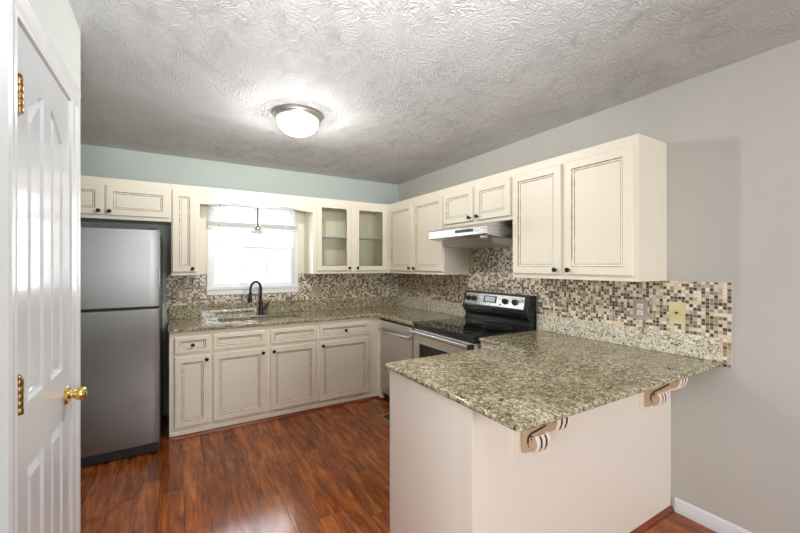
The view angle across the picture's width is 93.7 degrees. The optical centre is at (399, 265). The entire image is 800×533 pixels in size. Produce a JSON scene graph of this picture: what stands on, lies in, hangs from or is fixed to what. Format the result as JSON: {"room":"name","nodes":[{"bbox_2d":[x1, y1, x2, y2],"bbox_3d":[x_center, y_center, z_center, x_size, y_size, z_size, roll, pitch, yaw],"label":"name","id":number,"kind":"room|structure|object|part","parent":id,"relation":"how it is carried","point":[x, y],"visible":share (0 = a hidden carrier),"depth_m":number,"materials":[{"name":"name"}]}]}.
{"room":"kitchen","nodes":[
{"label":"kitchen","id":0,"kind":"room"},
{"bbox_2d":[18,0,80,532],"bbox_3d":[-2.171,0.184,0.413,2.583,2.440,1.353,0,0,-31],"label":"wall","id":1,"kind":"structure","parent":0,"point":[57,17],"depth_m":1.46,"materials":[{"name":"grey paint"}]},
{"bbox_2d":[0,0,80,532],"bbox_3d":[-1.191,0.338,1.203,0.130,2.133,0.783,0,0,-31],"label":"trim","id":2,"kind":"structure","parent":1,"relation":"attached to","point":[12,12],"depth_m":0.95,"materials":[{"name":"white paint"}]},
{"bbox_2d":[18,24,87,532],"bbox_3d":[-1.129,0.381,1.219,0.103,2.035,0.596,0,0,-31],"label":"door","id":3,"kind":"structure","parent":1,"relation":"in","point":[45,393],"depth_m":1.18,"materials":[{"name":"white paint"}]},
{"bbox_3d":[-1.235,0.492,1.434,0.064,0.068,0.068,0,0,-31],"label":"knob","id":4,"kind":"part","parent":3,"relation":"part of","materials":[{"name":"gold metal"}]},
{"bbox_2d":[81,144,397,415],"bbox_3d":[-1.528,0.184,3.982,3.690,2.440,0.120,0,0,-31],"label":"wall","id":5,"kind":"structure","parent":0,"point":[96,161],"depth_m":3.63,"materials":[{"name":"green paint"}]},
{"bbox_2d":[81,175,170,224],"bbox_3d":[-2.471,-0.544,3.135,0.957,0.333,0.360,0,0,-31],"label":"upper cabinet","id":6,"kind":"object","parent":5,"relation":"attached to","point":[103,199],"visible":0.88,"depth_m":3.10,"materials":[{"name":"beige paint"}]},
{"bbox_3d":[-2.588,-0.529,2.902,0.463,0.243,0.020,0,0,-31],"label":"door","id":7,"kind":"part","parent":6,"relation":"part of","materials":[{"name":"beige paint"}]},
{"bbox_3d":[-2.186,-0.529,3.143,0.440,0.243,0.020,0,0,-31],"label":"door","id":8,"kind":"part","parent":6,"relation":"part of","materials":[{"name":"beige paint"}]},
{"bbox_2d":[171,184,199,275],"bbox_3d":[-1.964,-0.311,3.438,0.221,0.800,0.360,0,0,-31],"label":"upper cabinet","id":9,"kind":"object","parent":5,"relation":"attached to","point":[185,199],"visible":1,"depth_m":3.32,"materials":[{"name":"beige paint"}]},
{"bbox_2d":[200,204,206,273],"bbox_3d":[-1.927,-0.297,3.667,0.074,0.773,0.010,0,0,-31],"label":"trim","id":10,"kind":"structure","parent":5,"relation":"attached to","point":[203,207],"depth_m":3.67,"materials":[{"name":"beige paint"}]},
{"bbox_2d":[206,204,298,294],"bbox_3d":[-1.536,-0.188,3.959,0.913,0.967,0.152,0,0,-31],"label":"window","id":11,"kind":"structure","parent":5,"relation":"in","point":[212,288],"depth_m":3.91,"materials":[{"name":"white plastic"}]},
{"bbox_3d":[-1.556,-0.398,3.992,0.799,0.453,0.030,0,0,-31],"label":"sash","id":12,"kind":"part","parent":11,"relation":"part of","materials":[{"name":"white plastic"}]},
{"bbox_3d":[-1.539,0.005,3.964,0.799,0.403,0.030,0,0,-31],"label":"sash","id":13,"kind":"part","parent":11,"relation":"part of","materials":[{"name":"white plastic"}]},
{"bbox_3d":[-1.505,0.255,3.907,0.913,0.082,0.032,0,0,-31],"label":"sill","id":14,"kind":"part","parent":11,"relation":"part of","materials":[{"name":"white plastic"}]},
{"bbox_2d":[208,203,297,253],"bbox_3d":[-1.489,-0.397,3.875,0.877,0.562,0.067,0,0,-31],"label":"window blind","id":15,"kind":"object","parent":11,"relation":"attached to","point":[211,224],"visible":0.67,"depth_m":3.84,"materials":[{"name":"white fabric"}]},
{"bbox_3d":[-1.493,-0.377,3.881,0.877,0.018,0.048,0,0,-31],"label":"rail","id":16,"kind":"part","parent":15,"relation":"part of","materials":[{"name":"white plastic"}]},
{"bbox_2d":[200,187,312,211],"bbox_3d":[-1.433,-0.633,3.785,1.044,0.155,0.310,0,0,-31],"label":"window valance","id":17,"kind":"object","parent":5,"relation":"attached to","point":[208,195],"visible":0.99,"depth_m":3.62,"materials":[{"name":"beige paint"}]},
{"bbox_2d":[248,208,266,233],"bbox_3d":[-1.422,-0.505,3.760,0.180,0.365,0.180,0,0,-31],"label":"pendant lamp","id":18,"kind":"object","parent":17,"relation":"hanging from","point":[257,230],"visible":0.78,"depth_m":3.75,"materials":[{"name":"silver metal"}]},
{"bbox_3d":[-1.422,-0.342,3.760,0.180,0.037,0.180,0,0,-31],"label":"lamp shade","id":19,"kind":"part","parent":18,"relation":"part of","materials":[{"name":"clear glass"}]},
{"bbox_3d":[-1.422,-0.542,3.760,0.014,0.292,0.014,0,0,-31],"label":"rod","id":20,"kind":"part","parent":18,"relation":"part of","materials":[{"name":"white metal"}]},
{"bbox_2d":[166,273,397,319],"bbox_3d":[-1.105,0.299,4.161,2.524,0.418,0.007,0,0,-31],"label":"backsplash","id":21,"kind":"structure","parent":5,"relation":"attached to","point":[355,284],"depth_m":4.18,"materials":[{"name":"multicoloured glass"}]},
{"bbox_2d":[176,288,184,300],"bbox_3d":[-2.082,0.277,3.566,0.078,0.125,0.010,0,0,-31],"label":"light switch","id":22,"kind":"object","parent":21,"relation":"attached to","point":[180,292],"visible":1,"depth_m":3.56,"materials":[{"name":"beige plastic"}]},
{"bbox_2d":[312,286,321,297],"bbox_3d":[-0.938,0.302,4.252,0.118,0.125,0.007,0,0,-31],"label":"wall plate","id":23,"kind":"object","parent":21,"relation":"attached to","point":[316,290],"visible":1,"depth_m":4.25,"materials":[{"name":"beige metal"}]},
{"bbox_2d":[338,286,343,295],"bbox_3d":[-0.688,0.302,4.400,0.078,0.125,0.010,0,0,-31],"label":"wall outlet","id":24,"kind":"object","parent":21,"relation":"attached to","point":[340,288],"visible":1,"depth_m":4.40,"materials":[{"name":"beige plastic"}]},
{"bbox_2d":[298,210,303,272],"bbox_3d":[-1.095,-0.297,4.165,0.072,0.773,0.010,0,0,-31],"label":"trim","id":25,"kind":"structure","parent":5,"relation":"attached to","point":[300,213],"depth_m":4.16,"materials":[{"name":"beige paint"}]},
{"bbox_2d":[304,197,388,273],"bbox_3d":[-0.581,-0.311,4.266,0.912,0.800,0.360,0,0,-31],"label":"upper cabinet","id":26,"kind":"object","parent":5,"relation":"attached to","point":[341,236],"visible":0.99,"depth_m":4.28,"materials":[{"name":"white paint"}]},
{"bbox_3d":[-0.701,-0.302,4.030,0.388,0.723,0.020,0,0,-31],"label":"glass door","id":27,"kind":"part","parent":26,"relation":"part of","materials":[{"name":"beige paint"}]},
{"bbox_2d":[322,235,380,239],"bbox_3d":[-0.604,-0.316,4.304,0.880,0.016,0.251,0,0,-31],"label":"shelf","id":28,"kind":"object","parent":26,"relation":"attached to","point":[324,237],"depth_m":4.30,"materials":[{"name":"clear glass"}]},
{"bbox_3d":[-0.327,-0.302,4.254,0.400,0.723,0.020,0,0,-31],"label":"glass door","id":29,"kind":"part","parent":26,"relation":"part of","materials":[{"name":"beige paint"}]},
{"bbox_2d":[81,396,716,532],"bbox_3d":[-0.461,1.444,0.298,5.640,0.080,7.540,0,0,-31],"label":"floor","id":30,"kind":"structure","parent":0,"point":[326,470],"depth_m":2.41,"materials":[{"name":"brown wood"}]},
{"bbox_2d":[81,227,161,466],"bbox_3d":[-2.314,0.561,2.900,0.790,1.685,0.810,0,0,-31],"label":"refrigerator","id":31,"kind":"object","parent":30,"relation":"on","point":[121,269],"visible":0.62,"depth_m":2.68,"materials":[{"name":"silver metal"}]},
{"bbox_3d":[-2.153,0.823,2.631,0.790,0.998,0.082,0,0,-31],"label":"door","id":32,"kind":"part","parent":31,"relation":"part of","materials":[{"name":"silver metal"}]},
{"bbox_3d":[-2.153,0.021,2.631,0.790,0.570,0.082,0,0,-31],"label":"freezer door","id":33,"kind":"part","parent":31,"relation":"part of","materials":[{"name":"silver metal"}]},
{"bbox_2d":[169,330,211,437],"bbox_3d":[-1.859,0.965,3.323,0.305,0.838,0.648,0,0,-31],"label":"base cabinet","id":34,"kind":"object","parent":30,"relation":"on","point":[190,353],"visible":1,"depth_m":3.07,"materials":[{"name":"beige paint"}]},
{"bbox_3d":[-1.717,1.366,3.085,0.304,0.028,0.006,0,0,-31],"label":"rail","id":35,"kind":"part","parent":34,"relation":"part of","materials":[{"name":"beige paint"}]},
{"bbox_3d":[-1.703,0.650,3.085,0.257,0.132,0.020,0,0,-31],"label":"drawer","id":36,"kind":"part","parent":34,"relation":"part of","materials":[{"name":"beige paint"}]},
{"bbox_3d":[-1.703,1.031,3.085,0.257,0.574,0.020,0,0,-31],"label":"door","id":37,"kind":"part","parent":34,"relation":"part of","materials":[{"name":"beige paint"}]},
{"bbox_2d":[212,322,316,428],"bbox_3d":[-1.333,0.965,3.637,0.919,0.838,0.648,0,0,-31],"label":"base cabinet","id":38,"kind":"object","parent":30,"relation":"on","point":[259,372],"visible":0.95,"depth_m":3.36,"materials":[{"name":"beige paint"}]},
{"bbox_3d":[-1.390,0.650,3.272,0.427,0.132,0.020,0,0,-31],"label":"false drawer","id":39,"kind":"part","parent":38,"relation":"part of","materials":[{"name":"beige paint"}]},
{"bbox_3d":[-1.390,1.031,3.272,0.427,0.574,0.020,0,0,-31],"label":"door","id":40,"kind":"part","parent":38,"relation":"part of","materials":[{"name":"beige paint"}]},
{"bbox_3d":[-1.191,1.366,3.400,0.918,0.028,0.006,0,0,-31],"label":"rail","id":41,"kind":"part","parent":38,"relation":"part of","materials":[{"name":"beige paint"}]},
{"bbox_3d":[-0.989,0.650,3.512,0.430,0.132,0.020,0,0,-31],"label":"false drawer","id":42,"kind":"part","parent":38,"relation":"part of","materials":[{"name":"beige paint"}]},
{"bbox_3d":[-0.989,1.031,3.512,0.430,0.574,0.020,0,0,-31],"label":"door","id":43,"kind":"part","parent":38,"relation":"part of","materials":[{"name":"beige paint"}]},
{"bbox_2d":[167,305,464,332],"bbox_3d":[-0.743,0.526,3.579,2.509,0.035,1.373,0,0,-31],"label":"countertop","id":44,"kind":"structure","parent":38,"relation":"on","point":[397,313],"depth_m":3.68,"materials":[{"name":"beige stone"}]},
{"bbox_2d":[220,316,293,321],"bbox_3d":[-1.368,0.637,3.676,0.770,0.184,0.360,0,0,-31],"label":"sink","id":45,"kind":"object","parent":44,"relation":"in","point":[290,316],"visible":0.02,"depth_m":3.81,"materials":[{"name":"silver metal"}]},
{"bbox_2d":[248,280,271,314],"bbox_3d":[-1.439,0.329,3.812,0.101,0.360,0.295,0,0,26],"label":"kitchen faucet","id":46,"kind":"object","parent":44,"relation":"on","point":[261,308],"visible":1,"depth_m":3.85,"materials":[{"name":"black metal"}]},
{"bbox_3d":[-1.383,0.413,3.900,0.109,0.131,0.033,0,0,-31],"label":"lever","id":47,"kind":"part","parent":46,"relation":"part of","materials":[{"name":"black metal"}]},
{"bbox_2d":[169,295,397,319],"bbox_3d":[-1.095,0.445,4.153,2.488,0.126,0.014,0,0,-31],"label":"granite upstand","id":48,"kind":"object","parent":44,"relation":"on","point":[245,308],"visible":1,"depth_m":4.02,"materials":[{"name":"beige stone"}]},
{"bbox_2d":[398,295,465,316],"bbox_3d":[0.325,0.445,4.214,0.014,0.126,1.367,0,0,-31],"label":"granite upstand","id":49,"kind":"object","parent":44,"relation":"on","point":[451,308],"visible":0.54,"depth_m":4.12,"materials":[{"name":"beige stone"}]},
{"bbox_2d":[168,396,378,440],"bbox_3d":[-1.036,1.395,3.483,1.893,0.019,0.019,0,0,-31],"label":"trim","id":50,"kind":"structure","parent":30,"relation":"on","point":[375,397],"depth_m":3.38,"materials":[{"name":"brown wood"}]},
{"bbox_2d":[317,317,383,407],"bbox_3d":[-0.596,0.965,4.055,0.774,0.838,0.688,0,0,-31],"label":"base cabinet","id":51,"kind":"object","parent":30,"relation":"on","point":[348,350],"visible":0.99,"depth_m":3.79,"materials":[{"name":"beige paint"}]},
{"bbox_3d":[-0.547,0.650,3.776,0.538,0.132,0.020,0,0,-31],"label":"drawer","id":52,"kind":"part","parent":51,"relation":"part of","materials":[{"name":"beige paint"}]},
{"bbox_3d":[-0.547,1.031,3.776,0.538,0.574,0.020,0,0,-31],"label":"door","id":53,"kind":"part","parent":51,"relation":"part of","materials":[{"name":"beige paint"}]},
{"bbox_3d":[-0.512,1.366,3.806,0.661,0.028,0.006,0,0,-31],"label":"rail","id":54,"kind":"part","parent":51,"relation":"part of","materials":[{"name":"beige paint"}]},
{"bbox_2d":[379,413,389,422],"bbox_3d":[-0.063,1.401,3.390,0.110,0.005,0.310,0,0,-31],"label":"floor vent","id":55,"kind":"object","parent":30,"relation":"in","point":[386,417],"visible":0.44,"depth_m":3.47,"materials":[{"name":"gold metal"}]},
{"bbox_2d":[383,414,389,421],"bbox_3d":[-0.063,1.402,3.390,0.080,0.004,0.276,0,0,-31],"label":"grille","id":56,"kind":"object","parent":55,"relation":"attached to","point":[386,417],"depth_m":3.45,"materials":[{"name":"gold metal"}]},
{"bbox_2d":[378,318,414,403],"bbox_3d":[0.205,0.975,3.738,0.666,0.858,0.664,0,0,-31],"label":"dishwasher","id":57,"kind":"object","parent":30,"relation":"on","point":[397,344],"visible":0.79,"depth_m":3.67,"materials":[{"name":"silver metal"}]},
{"bbox_3d":[-0.072,0.656,3.613,0.062,0.032,0.593,0,0,-31],"label":"handle","id":58,"kind":"part","parent":57,"relation":"part of","materials":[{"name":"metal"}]},
{"bbox_3d":[-0.026,0.556,3.641,0.038,0.018,0.594,0,0,-31],"label":"trim","id":59,"kind":"part","parent":57,"relation":"part of","materials":[{"name":"black plastic"}]},
{"bbox_3d":[-0.027,0.964,3.640,0.040,0.670,0.594,0,0,-31],"label":"door","id":60,"kind":"part","parent":57,"relation":"part of","materials":[{"name":"silver metal"}]},
{"bbox_3d":[-0.027,0.596,3.640,0.040,0.059,0.594,0,0,-31],"label":"control panel","id":61,"kind":"part","parent":57,"relation":"part of","materials":[{"name":"silver metal"}]},
{"bbox_2d":[409,290,535,358],"bbox_3d":[0.580,0.810,3.112,0.700,1.148,0.784,0,0,-31],"label":"electric range","id":62,"kind":"object","parent":30,"relation":"on","point":[487,314],"visible":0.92,"depth_m":3.04,"materials":[{"name":"black metal"}]},
{"bbox_3d":[0.284,0.576,2.946,0.022,0.033,0.756,0,0,-31],"label":"handle","id":63,"kind":"part","parent":62,"relation":"part of","materials":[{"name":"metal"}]},
{"bbox_3d":[0.349,0.872,2.974,0.062,0.634,0.778,0,0,-31],"label":"oven door","id":64,"kind":"part","parent":62,"relation":"part of","materials":[{"name":"silver metal"}]},
{"bbox_2d":[413,317,528,338],"bbox_3d":[0.561,0.506,3.102,0.577,0.018,0.782,0,0,-31],"label":"cooktop","id":65,"kind":"object","parent":62,"relation":"in","point":[467,327],"depth_m":3.01,"materials":[{"name":"black glass"}]},
{"bbox_3d":[0.802,0.301,3.239,0.027,0.097,0.691,0,0,-31],"label":"control panel","id":66,"kind":"part","parent":62,"relation":"part of","materials":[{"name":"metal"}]},
{"bbox_3d":[0.815,0.485,3.240,0.010,0.022,0.751,0,0,-31],"label":"trim","id":67,"kind":"part","parent":62,"relation":"part of","materials":[{"name":"black ceramic"}]},
{"bbox_2d":[390,342,670,532],"bbox_3d":[0.682,0.968,2.167,1.514,0.873,0.920,0,0,-31],"label":"base cabinet","id":68,"kind":"object","parent":30,"relation":"on","point":[454,468],"visible":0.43,"depth_m":1.69,"materials":[{"name":"beige paint"}]},
{"bbox_3d":[0.116,0.968,1.655,0.016,0.873,0.622,0,0,-31],"label":"panel","id":69,"kind":"part","parent":68,"relation":"part of","materials":[{"name":"beige paint"}]},
{"bbox_2d":[514,416,570,456],"bbox_3d":[0.564,0.647,1.456,0.136,0.233,0.182,0,0,-31],"label":"corbel","id":70,"kind":"object","parent":68,"relation":"attached to","point":[535,440],"visible":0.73,"depth_m":1.46,"materials":[{"name":"beige paint"}]},
{"bbox_3d":[0.520,0.648,1.529,0.136,0.232,0.012,0,0,-31],"label":"plate","id":71,"kind":"part","parent":70,"relation":"part of","materials":[{"name":"beige paint"}]},
{"bbox_2d":[385,330,721,431],"bbox_3d":[0.735,0.518,2.063,1.528,0.024,1.155,0,0,-31],"label":"countertop","id":72,"kind":"structure","parent":68,"relation":"on","point":[529,380],"depth_m":1.77,"materials":[{"name":"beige stone"}]},
{"bbox_2d":[537,314,720,361],"bbox_3d":[1.379,0.443,2.451,0.014,0.126,1.151,0,0,-31],"label":"granite upstand","id":73,"kind":"object","parent":72,"relation":"on","point":[684,344],"visible":1,"depth_m":2.30,"materials":[{"name":"beige stone"}]},
{"bbox_3d":[0.921,0.968,1.784,1.498,0.873,0.014,0,0,-31],"label":"panel","id":74,"kind":"part","parent":68,"relation":"part of","materials":[{"name":"beige paint"}]},
{"bbox_2d":[630,506,673,532],"bbox_3d":[0.747,1.393,2.028,1.519,0.023,0.649,0,0,-31],"label":"trim","id":75,"kind":"structure","parent":68,"relation":"attached to","point":[655,519],"depth_m":2.04,"materials":[{"name":"brown wood"}]},
{"bbox_2d":[639,377,687,409],"bbox_3d":[1.371,0.647,1.939,0.136,0.233,0.182,0,0,-31],"label":"corbel","id":76,"kind":"object","parent":68,"relation":"attached to","point":[658,396],"visible":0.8,"depth_m":1.94,"materials":[{"name":"beige paint"}]},
{"bbox_3d":[1.328,0.648,2.012,0.136,0.232,0.012,0,0,-31],"label":"plate","id":77,"kind":"part","parent":76,"relation":"part of","materials":[{"name":"beige paint"}]},
{"bbox_2d":[68,0,799,184],"bbox_3d":[-0.461,-1.086,0.298,5.640,0.100,7.540,0,0,-31],"label":"ceiling","id":78,"kind":"structure","parent":0,"point":[403,91],"depth_m":1.94,"materials":[{"name":"paint"}]},
{"bbox_2d":[272,104,322,137],"bbox_3d":[-0.700,-0.955,2.579,0.338,0.163,0.338,0,0,-31],"label":"ceiling light","id":79,"kind":"object","parent":78,"relation":"attached to","point":[297,121],"visible":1,"depth_m":2.48,"materials":[{"name":"white glass"}]},
{"bbox_2d":[398,39,799,532],"bbox_3d":[1.908,0.184,1.714,0.120,2.440,7.300,0,0,-31],"label":"wall","id":80,"kind":"structure","parent":0,"point":[731,133],"depth_m":1.92,"materials":[{"name":"beige paint"}]},
{"bbox_2d":[389,189,468,274],"bbox_3d":[0.257,-0.311,4.001,0.360,0.800,1.050,0,0,-31],"label":"upper cabinet","id":81,"kind":"object","parent":80,"relation":"attached to","point":[411,251],"visible":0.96,"depth_m":3.79,"materials":[{"name":"beige paint"}]},
{"bbox_3d":[0.008,-0.297,4.145,0.020,0.712,0.478,0,0,-31],"label":"door","id":82,"kind":"part","parent":81,"relation":"part of","materials":[{"name":"beige paint"}]},
{"bbox_3d":[0.275,-0.297,3.699,0.020,0.712,0.493,0,0,-31],"label":"door","id":83,"kind":"part","parent":81,"relation":"part of","materials":[{"name":"beige paint"}]},
{"bbox_2d":[429,220,512,248],"bbox_3d":[0.661,-0.248,3.180,0.496,0.184,0.732,0,0,-31],"label":"range hood","id":84,"kind":"object","parent":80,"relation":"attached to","point":[495,233],"visible":0.9,"depth_m":2.95,"materials":[{"name":"metal"}]},
{"bbox_2d":[443,169,512,227],"bbox_3d":[0.738,-0.526,3.196,0.360,0.370,0.824,0,0,-31],"label":"upper cabinet","id":85,"kind":"object","parent":80,"relation":"attached to","point":[490,198],"visible":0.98,"depth_m":3.05,"materials":[{"name":"beige paint"}]},
{"bbox_3d":[0.513,-0.512,3.300,0.020,0.282,0.398,0,0,-31],"label":"door","id":86,"kind":"part","parent":85,"relation":"part of","materials":[{"name":"beige paint"}]},
{"bbox_3d":[0.729,-0.512,2.939,0.020,0.282,0.372,0,0,-31],"label":"door","id":87,"kind":"part","parent":85,"relation":"part of","materials":[{"name":"beige paint"}]},
{"bbox_2d":[398,246,731,368],"bbox_3d":[0.844,0.096,3.369,0.007,0.872,3.366,0,0,-31],"label":"backsplash","id":88,"kind":"structure","parent":80,"relation":"attached to","point":[708,305],"depth_m":2.55,"materials":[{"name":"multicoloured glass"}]},
{"bbox_2d":[424,286,427,296],"bbox_3d":[0.295,0.296,4.269,0.010,0.125,0.078,0,0,-31],"label":"wall outlet","id":89,"kind":"object","parent":88,"relation":"attached to","point":[425,287],"visible":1,"depth_m":4.25,"materials":[{"name":"brown plastic"}]},
{"bbox_2d":[633,299,647,319],"bbox_3d":[1.475,0.270,2.296,0.010,0.125,0.082,0,0,-31],"label":"wall outlet","id":90,"kind":"object","parent":88,"relation":"attached to","point":[640,306],"visible":1,"depth_m":2.29,"materials":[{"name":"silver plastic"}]},
{"bbox_2d":[637,303,642,314],"bbox_3d":[1.472,0.270,2.295,0.003,0.070,0.034,0,0,-31],"label":"receptacle","id":91,"kind":"object","parent":90,"relation":"attached to","point":[639,305],"depth_m":2.29,"materials":[{"name":"white plastic"}]},
{"bbox_2d":[669,301,684,324],"bbox_3d":[1.572,0.270,2.128,0.015,0.125,0.078,0,0,-31],"label":"cable plate","id":92,"kind":"object","parent":88,"relation":"attached to","point":[676,309],"visible":1,"depth_m":2.12,"materials":[{"name":"yellow plastic"}]},
{"bbox_2d":[513,134,666,281],"bbox_3d":[1.175,-0.311,2.465,0.360,0.800,0.879,0,0,-31],"label":"upper cabinet","id":93,"kind":"object","parent":80,"relation":"attached to","point":[598,212],"visible":1,"depth_m":2.21,"materials":[{"name":"beige paint"}]},
{"bbox_3d":[0.940,-0.297,2.586,0.020,0.712,0.401,0,0,-31],"label":"door","id":94,"kind":"part","parent":93,"relation":"part of","materials":[{"name":"beige paint"}]},
{"bbox_3d":[1.163,-0.297,2.214,0.020,0.712,0.413,0,0,-31],"label":"door","id":95,"kind":"part","parent":93,"relation":"part of","materials":[{"name":"beige paint"}]},
{"bbox_2d":[674,497,751,532],"bbox_3d":[2.644,1.365,0.353,0.014,0.078,4.168,0,0,-31],"label":"baseboard","id":96,"kind":"structure","parent":80,"relation":"attached to","point":[715,523],"depth_m":2.01,"materials":[{"name":"white paint"}]}
]}

